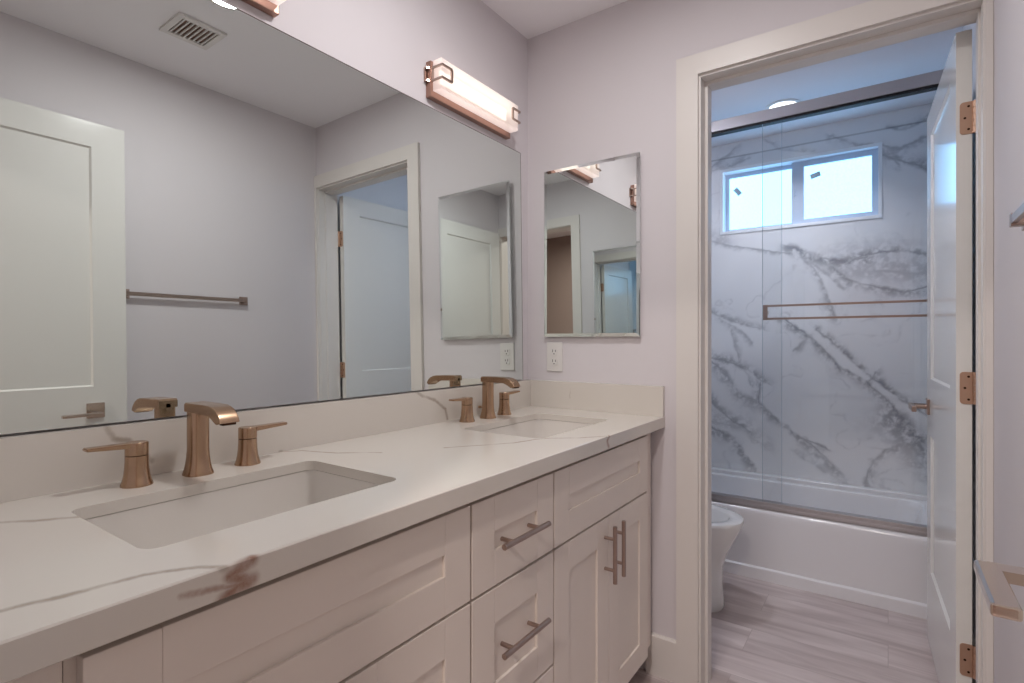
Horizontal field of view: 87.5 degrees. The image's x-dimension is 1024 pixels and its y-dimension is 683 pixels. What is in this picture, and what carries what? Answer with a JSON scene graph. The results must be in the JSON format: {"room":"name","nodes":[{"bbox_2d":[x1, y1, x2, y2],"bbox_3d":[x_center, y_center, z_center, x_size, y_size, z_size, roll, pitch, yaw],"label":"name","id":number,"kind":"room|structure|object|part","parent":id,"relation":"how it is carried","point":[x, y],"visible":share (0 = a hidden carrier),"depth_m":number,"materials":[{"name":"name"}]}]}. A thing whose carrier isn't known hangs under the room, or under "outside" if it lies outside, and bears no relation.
{"room":"bathroom","nodes":[
{"label":"bathroom","id":0,"kind":"room"},
{"bbox_2d":[0,0,527,435],"bbox_3d":[-0.519,-0.032,1.450,0.100,2.405,1.885,0,0,35],"label":"wall","id":1,"kind":"structure","parent":0,"point":[392,42],"depth_m":1.69,"materials":[{"name":"paint"}]},
{"bbox_2d":[0,0,522,434],"bbox_3d":[-0.446,-0.298,1.452,0.016,0.906,1.684,0,0,35],"label":"wall mirror","id":2,"kind":"object","parent":1,"relation":"attached to","point":[200,200],"visible":1,"depth_m":1.18,"materials":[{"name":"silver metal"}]},
{"bbox_2d":[241,0,285,17],"bbox_3d":[-0.668,-0.833,1.091,0.069,0.116,0.462,0,0,35],"label":"vanity light","id":3,"kind":"object","parent":1,"relation":"attached to","point":[270,7],"visible":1,"depth_m":1.25,"materials":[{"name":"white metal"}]},
{"bbox_3d":[-0.662,-0.843,1.086,0.040,0.096,0.424,0,0,35],"label":"lamp shade","id":4,"kind":"part","parent":3,"relation":"part of","materials":[{"name":"white glass"}]},
{"bbox_2d":[0,379,530,502],"bbox_3d":[-0.433,0.211,1.460,0.027,0.105,1.768,0,0,35],"label":"backsplash","id":5,"kind":"structure","parent":1,"relation":"attached to","point":[35,464],"depth_m":1.14,"materials":[{"name":"stone"}]},
{"bbox_2d":[424,57,520,139],"bbox_3d":[-0.120,-0.833,1.870,0.069,0.116,0.462,0,0,35],"label":"vanity light","id":6,"kind":"object","parent":1,"relation":"attached to","point":[448,86],"visible":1,"depth_m":1.81,"materials":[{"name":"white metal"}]},
{"bbox_2d":[528,0,871,669],"bbox_3d":[0.683,-0.032,1.830,1.628,2.405,0.120,0,0,35],"label":"wall","id":7,"kind":"structure","parent":0,"point":[602,84],"depth_m":1.91,"materials":[{"name":"paint"}]},
{"bbox_2d":[547,342,562,370],"bbox_3d":[0.168,0.064,2.113,0.070,0.114,0.008,0,0,35],"label":"power outlet","id":8,"kind":"object","parent":7,"relation":"attached to","point":[554,349],"visible":1,"depth_m":2.11,"materials":[{"name":"white plastic"}]},
{"bbox_2d":[550,348,557,354],"bbox_3d":[0.166,0.044,2.111,0.033,0.027,0.003,0,0,35],"label":"receptacle","id":9,"kind":"object","parent":8,"relation":"attached to","point":[553,351],"depth_m":2.11,"materials":[{"name":"white plastic"}]},
{"bbox_2d":[550,358,557,364],"bbox_3d":[0.166,0.084,2.111,0.033,0.027,0.003,0,0,35],"label":"receptacle","id":10,"kind":"object","parent":8,"relation":"attached to","point":[553,361],"depth_m":2.11,"materials":[{"name":"white plastic"}]},
{"bbox_2d":[544,152,640,336],"bbox_3d":[0.295,-0.342,2.016,0.396,0.654,0.020,0,0,35],"label":"medicine cabinet","id":11,"kind":"object","parent":7,"relation":"attached to","point":[592,210],"visible":1,"depth_m":2.00,"materials":[{"name":"silver mirror"}]},
{"bbox_2d":[531,380,664,416],"bbox_3d":[0.304,0.211,2.011,0.544,0.105,0.019,0,0,35],"label":"backsplash","id":12,"kind":"structure","parent":7,"relation":"attached to","point":[646,400],"depth_m":1.98,"materials":[{"name":"stone"}]},
{"bbox_2d":[646,632,675,682],"bbox_3d":[0.520,1.100,1.863,0.109,0.142,0.014,0,0,35],"label":"baseboard","id":13,"kind":"structure","parent":7,"relation":"attached to","point":[661,659],"depth_m":1.85,"materials":[{"name":"white paint"}]},
{"bbox_2d":[676,0,993,682],"bbox_3d":[0.935,0.107,1.653,0.810,2.128,0.152,0,0,35],"label":"door frame","id":14,"kind":"structure","parent":7,"relation":"attached to","point":[874,24],"depth_m":1.75,"materials":[{"name":"white paint"}]},
{"bbox_2d":[481,0,962,146],"bbox_3d":[0.438,-1.274,0.884,2.700,0.080,5.550,0,0,35],"label":"ceiling","id":15,"kind":"structure","parent":0,"point":[530,18],"depth_m":2.48,"materials":[{"name":"paint"}]},
{"bbox_2d":[765,99,800,109],"bbox_3d":[1.425,-1.230,2.812,0.170,0.006,0.170,0,0,35],"label":"recessed light","id":16,"kind":"object","parent":15,"relation":"in","point":[783,102],"visible":0.4,"depth_m":2.77,"materials":[{"name":"white plastic"}]},
{"bbox_2d":[628,571,938,682],"bbox_3d":[0.438,1.201,0.884,2.700,0.060,5.550,0,0,35],"label":"floor","id":17,"kind":"structure","parent":0,"point":[764,631],"depth_m":2.09,"materials":[{"name":"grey wood"}]},
{"bbox_2d":[7,505,469,682],"bbox_3d":[-0.498,0.738,0.878,0.580,0.867,0.740,0,0,35],"label":"vanity cabinet","id":18,"kind":"object","parent":17,"relation":"on","point":[394,607],"depth_m":0.78,"materials":[{"name":"paint"}]},
{"bbox_3d":[-0.497,0.684,0.497,0.034,0.760,0.118,0,0,35],"label":"filler strip","id":19,"kind":"part","parent":18,"relation":"part of","materials":[{"name":"white wood"}]},
{"bbox_2d":[0,406,664,682],"bbox_3d":[-0.210,0.283,1.303,0.572,0.038,1.768,0,0,35],"label":"countertop","id":20,"kind":"structure","parent":18,"relation":"on","point":[70,587],"depth_m":0.78,"materials":[{"name":"stone"}]},
{"bbox_2d":[82,401,286,488],"bbox_3d":[-0.584,0.193,1.039,0.161,0.142,0.373,0,0,35],"label":"faucet","id":21,"kind":"object","parent":20,"relation":"on","point":[136,474],"visible":1,"depth_m":1.04,"materials":[{"name":"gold metal"}]},
{"bbox_3d":[-0.703,0.196,0.954,0.037,0.023,0.096,0,0,35],"label":"lever","id":22,"kind":"part","parent":21,"relation":"part of","materials":[{"name":"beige metal"}]},
{"bbox_3d":[-0.686,0.237,0.979,0.051,0.054,0.051,0,0,35],"label":"handle","id":23,"kind":"part","parent":21,"relation":"part of","materials":[{"name":"beige metal"}]},
{"bbox_3d":[-0.622,0.198,1.060,0.051,0.132,0.051,0,0,35],"label":"spout","id":24,"kind":"part","parent":21,"relation":"part of","materials":[{"name":"beige metal"}]},
{"bbox_3d":[-0.579,0.139,1.030,0.141,0.034,0.038,0,0,35],"label":"spout arm","id":25,"kind":"part","parent":21,"relation":"part of","materials":[{"name":"beige metal"}]},
{"bbox_3d":[-0.567,0.237,1.148,0.051,0.054,0.051,0,0,35],"label":"handle","id":26,"kind":"part","parent":21,"relation":"part of","materials":[{"name":"beige metal"}]},
{"bbox_3d":[-0.547,0.196,1.176,0.037,0.023,0.106,0,0,35],"label":"lever","id":27,"kind":"part","parent":21,"relation":"part of","materials":[{"name":"beige metal"}]},
{"bbox_2d":[84,470,378,548],"bbox_3d":[-0.452,0.356,0.926,0.334,0.143,0.480,0,0,35],"label":"sink","id":28,"kind":"object","parent":20,"relation":"in","point":[162,524],"visible":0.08,"depth_m":1.02,"materials":[{"name":"white ceramic"}]},
{"bbox_2d":[449,376,519,422],"bbox_3d":[-0.045,0.193,1.807,0.161,0.142,0.373,0,0,35],"label":"faucet","id":29,"kind":"object","parent":20,"relation":"on","point":[487,412],"visible":1,"depth_m":1.81,"materials":[{"name":"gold metal"}]},
{"bbox_3d":[-0.164,0.196,1.722,0.037,0.023,0.096,0,0,35],"label":"lever","id":30,"kind":"part","parent":29,"relation":"part of","materials":[{"name":"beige metal"}]},
{"bbox_3d":[-0.147,0.237,1.746,0.051,0.054,0.051,0,0,35],"label":"handle","id":31,"kind":"part","parent":29,"relation":"part of","materials":[{"name":"beige metal"}]},
{"bbox_3d":[-0.082,0.198,1.827,0.051,0.132,0.051,0,0,35],"label":"spout","id":32,"kind":"part","parent":29,"relation":"part of","materials":[{"name":"beige metal"}]},
{"bbox_3d":[-0.039,0.139,1.797,0.141,0.034,0.038,0,0,35],"label":"spout arm","id":33,"kind":"part","parent":29,"relation":"part of","materials":[{"name":"beige metal"}]},
{"bbox_3d":[-0.028,0.237,1.915,0.051,0.054,0.051,0,0,35],"label":"handle","id":34,"kind":"part","parent":29,"relation":"part of","materials":[{"name":"beige metal"}]},
{"bbox_3d":[-0.008,0.196,1.944,0.037,0.023,0.106,0,0,35],"label":"lever","id":35,"kind":"part","parent":29,"relation":"part of","materials":[{"name":"beige metal"}]},
{"bbox_2d":[481,419,592,437],"bbox_3d":[0.087,0.356,1.692,0.334,0.143,0.480,0,0,35],"label":"sink","id":36,"kind":"object","parent":20,"relation":"in","point":[536,428],"visible":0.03,"depth_m":1.89,"materials":[{"name":"white ceramic"}]},
{"bbox_3d":[-0.175,0.785,0.915,0.020,0.554,0.302,0,0,35],"label":"cabinet door","id":37,"kind":"part","parent":18,"relation":"part of","materials":[{"name":"paint"}]},
{"bbox_2d":[466,472,552,682],"bbox_3d":[-0.195,0.738,1.309,0.580,0.867,0.312,0,0,35],"label":"vanity cabinet","id":38,"kind":"object","parent":17,"relation":"on","point":[511,601],"visible":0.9,"depth_m":1.15,"materials":[{"name":"paint"}]},
{"bbox_3d":[0.003,0.411,1.169,0.020,0.184,0.307,0,0,35],"label":"drawer","id":39,"kind":"part","parent":38,"relation":"part of","materials":[{"name":"paint"}]},
{"bbox_3d":[0.003,0.643,1.169,0.020,0.269,0.307,0,0,35],"label":"drawer","id":40,"kind":"part","parent":38,"relation":"part of","materials":[{"name":"paint"}]},
{"bbox_3d":[0.023,0.633,1.149,0.039,0.012,0.173,0,0,35],"label":"bar handle","id":41,"kind":"part","parent":38,"relation":"part of","materials":[{"name":"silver metal"}]},
{"bbox_3d":[0.023,0.414,1.149,0.039,0.012,0.173,0,0,35],"label":"bar handle","id":42,"kind":"part","parent":38,"relation":"part of","materials":[{"name":"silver metal"}]},
{"bbox_3d":[0.003,0.923,1.169,0.020,0.279,0.307,0,0,35],"label":"drawer","id":43,"kind":"part","parent":38,"relation":"part of","materials":[{"name":"paint"}]},
{"bbox_2d":[549,433,650,682],"bbox_3d":[0.096,0.738,1.722,0.580,0.867,0.697,0,0,35],"label":"vanity cabinet","id":44,"kind":"object","parent":17,"relation":"on","point":[600,549],"depth_m":1.51,"materials":[{"name":"paint"}]},
{"bbox_3d":[0.183,0.785,1.425,0.020,0.554,0.306,0,0,35],"label":"cabinet door","id":45,"kind":"part","parent":44,"relation":"part of","materials":[{"name":"paint"}]},
{"bbox_3d":[0.279,0.604,1.513,0.039,0.160,0.012,0,0,35],"label":"bar handle","id":46,"kind":"part","parent":44,"relation":"part of","materials":[{"name":"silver metal"}]},
{"bbox_3d":[0.314,0.604,1.562,0.039,0.160,0.012,0,0,35],"label":"bar handle","id":47,"kind":"part","parent":44,"relation":"part of","materials":[{"name":"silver metal"}]},
{"bbox_3d":[0.361,0.785,1.678,0.020,0.554,0.306,0,0,35],"label":"cabinet door","id":48,"kind":"part","parent":44,"relation":"part of","materials":[{"name":"paint"}]},
{"bbox_3d":[0.453,0.684,1.853,0.030,0.760,0.070,0,0,35],"label":"filler strip","id":49,"kind":"part","parent":44,"relation":"part of","materials":[{"name":"white wood"}]},
{"bbox_2d":[711,504,743,612],"bbox_3d":[0.681,0.756,2.504,0.751,0.830,0.448,0,0,35],"label":"toilet","id":50,"kind":"object","parent":17,"relation":"on","point":[726,524],"visible":0.1,"depth_m":2.30,"materials":[{"name":"white ceramic"}]},
{"bbox_2d":[711,467,926,618],"bbox_3d":[1.415,0.988,2.898,1.498,0.366,0.689,0,0,35],"label":"bathtub","id":51,"kind":"object","parent":17,"relation":"on","point":[870,566],"visible":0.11,"depth_m":2.54,"materials":[{"name":"white ceramic"}]},
{"bbox_2d":[711,69,943,535],"bbox_3d":[1.233,-0.152,2.639,1.496,1.962,0.087,0,0,35],"label":"shower door","id":52,"kind":"structure","parent":51,"relation":"on","point":[926,82],"depth_m":2.49,"materials":[{"name":"silver metal"}]},
{"bbox_3d":[1.541,-0.138,2.428,0.743,1.873,0.008,0,0,35],"label":"glass panel","id":53,"kind":"part","parent":52,"relation":"part of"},
{"bbox_3d":[1.243,-1.106,2.654,1.496,0.054,0.050,0,0,35],"label":"rail","id":54,"kind":"part","parent":52,"relation":"part of","materials":[{"name":"silver metal"}]},
{"bbox_2d":[711,103,931,494],"bbox_3d":[1.654,-0.032,3.238,1.702,2.405,0.140,0,0,35],"label":"wall","id":55,"kind":"structure","parent":0,"point":[849,385],"depth_m":3.05,"materials":[{"name":"stone"}]},
{"bbox_2d":[720,142,881,234],"bbox_3d":[1.699,-0.872,3.196,0.844,0.409,0.136,0,0,35],"label":"window","id":56,"kind":"structure","parent":55,"relation":"in","point":[841,185],"depth_m":3.15,"materials":[{"name":"white glass"}]},
{"bbox_3d":[1.549,-0.871,3.326,0.420,0.379,0.030,0,0,35],"label":"sash","id":57,"kind":"part","parent":56,"relation":"part of","materials":[{"name":"white plastic"}]},
{"bbox_3d":[1.551,-0.871,3.328,0.370,0.327,0.006,0,0,35],"label":"pane","id":58,"kind":"part","parent":56,"relation":"part of","materials":[{"name":"glass"}]},
{"bbox_3d":[1.850,-0.871,3.075,0.430,0.379,0.030,0,0,35],"label":"sash","id":59,"kind":"part","parent":56,"relation":"part of","materials":[{"name":"white glass"}]},
{"bbox_3d":[1.853,-0.871,3.079,0.366,0.315,0.006,0,0,35],"label":"pane","id":60,"kind":"part","parent":56,"relation":"part of","materials":[{"name":"glass"}]},
{"bbox_2d":[962,0,1023,682],"bbox_3d":[1.028,-0.032,0.974,0.122,2.405,2.885,0,0,35],"label":"wall","id":61,"kind":"structure","parent":0,"point":[1008,14],"depth_m":1.20,"materials":[{"name":"paint"}]},
{"bbox_2d":[909,29,975,682],"bbox_3d":[1.450,0.144,1.786,0.160,2.030,0.734,0,0,32],"label":"door","id":62,"kind":"structure","parent":61,"relation":"in","point":[951,120],"depth_m":1.58,"materials":[{"name":"white paint"}]},
{"bbox_3d":[1.540,0.253,2.025,0.054,0.022,0.137,0,0,33],"label":"lever","id":63,"kind":"part","parent":62,"relation":"part of","materials":[{"name":"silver metal"}]},
{"bbox_2d":[972,634,975,682],"bbox_3d":[1.572,1.100,1.828,0.014,0.142,0.860,0,0,35],"label":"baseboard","id":64,"kind":"structure","parent":61,"relation":"attached to","point":[973,641],"depth_m":1.81,"materials":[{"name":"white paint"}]},
{"bbox_2d":[1009,203,1023,230],"bbox_3d":[0.829,-0.233,0.821,0.026,0.040,0.547,0,0,35],"label":"towel bar","id":65,"kind":"object","parent":61,"relation":"attached to","point":[1016,219],"visible":1,"depth_m":1.01,"materials":[{"name":"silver metal"}]},
{"bbox_3d":[0.975,-0.233,1.028,0.026,0.040,0.040,0,0,35],"label":"post","id":66,"kind":"part","parent":65,"relation":"part of","materials":[{"name":"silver metal"}]},
{"bbox_2d":[974,560,1023,621],"bbox_3d":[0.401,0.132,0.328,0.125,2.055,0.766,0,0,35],"label":"door handle","id":67,"kind":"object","parent":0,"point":[994,579],"depth_m":0.53,"materials":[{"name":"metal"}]}
]}

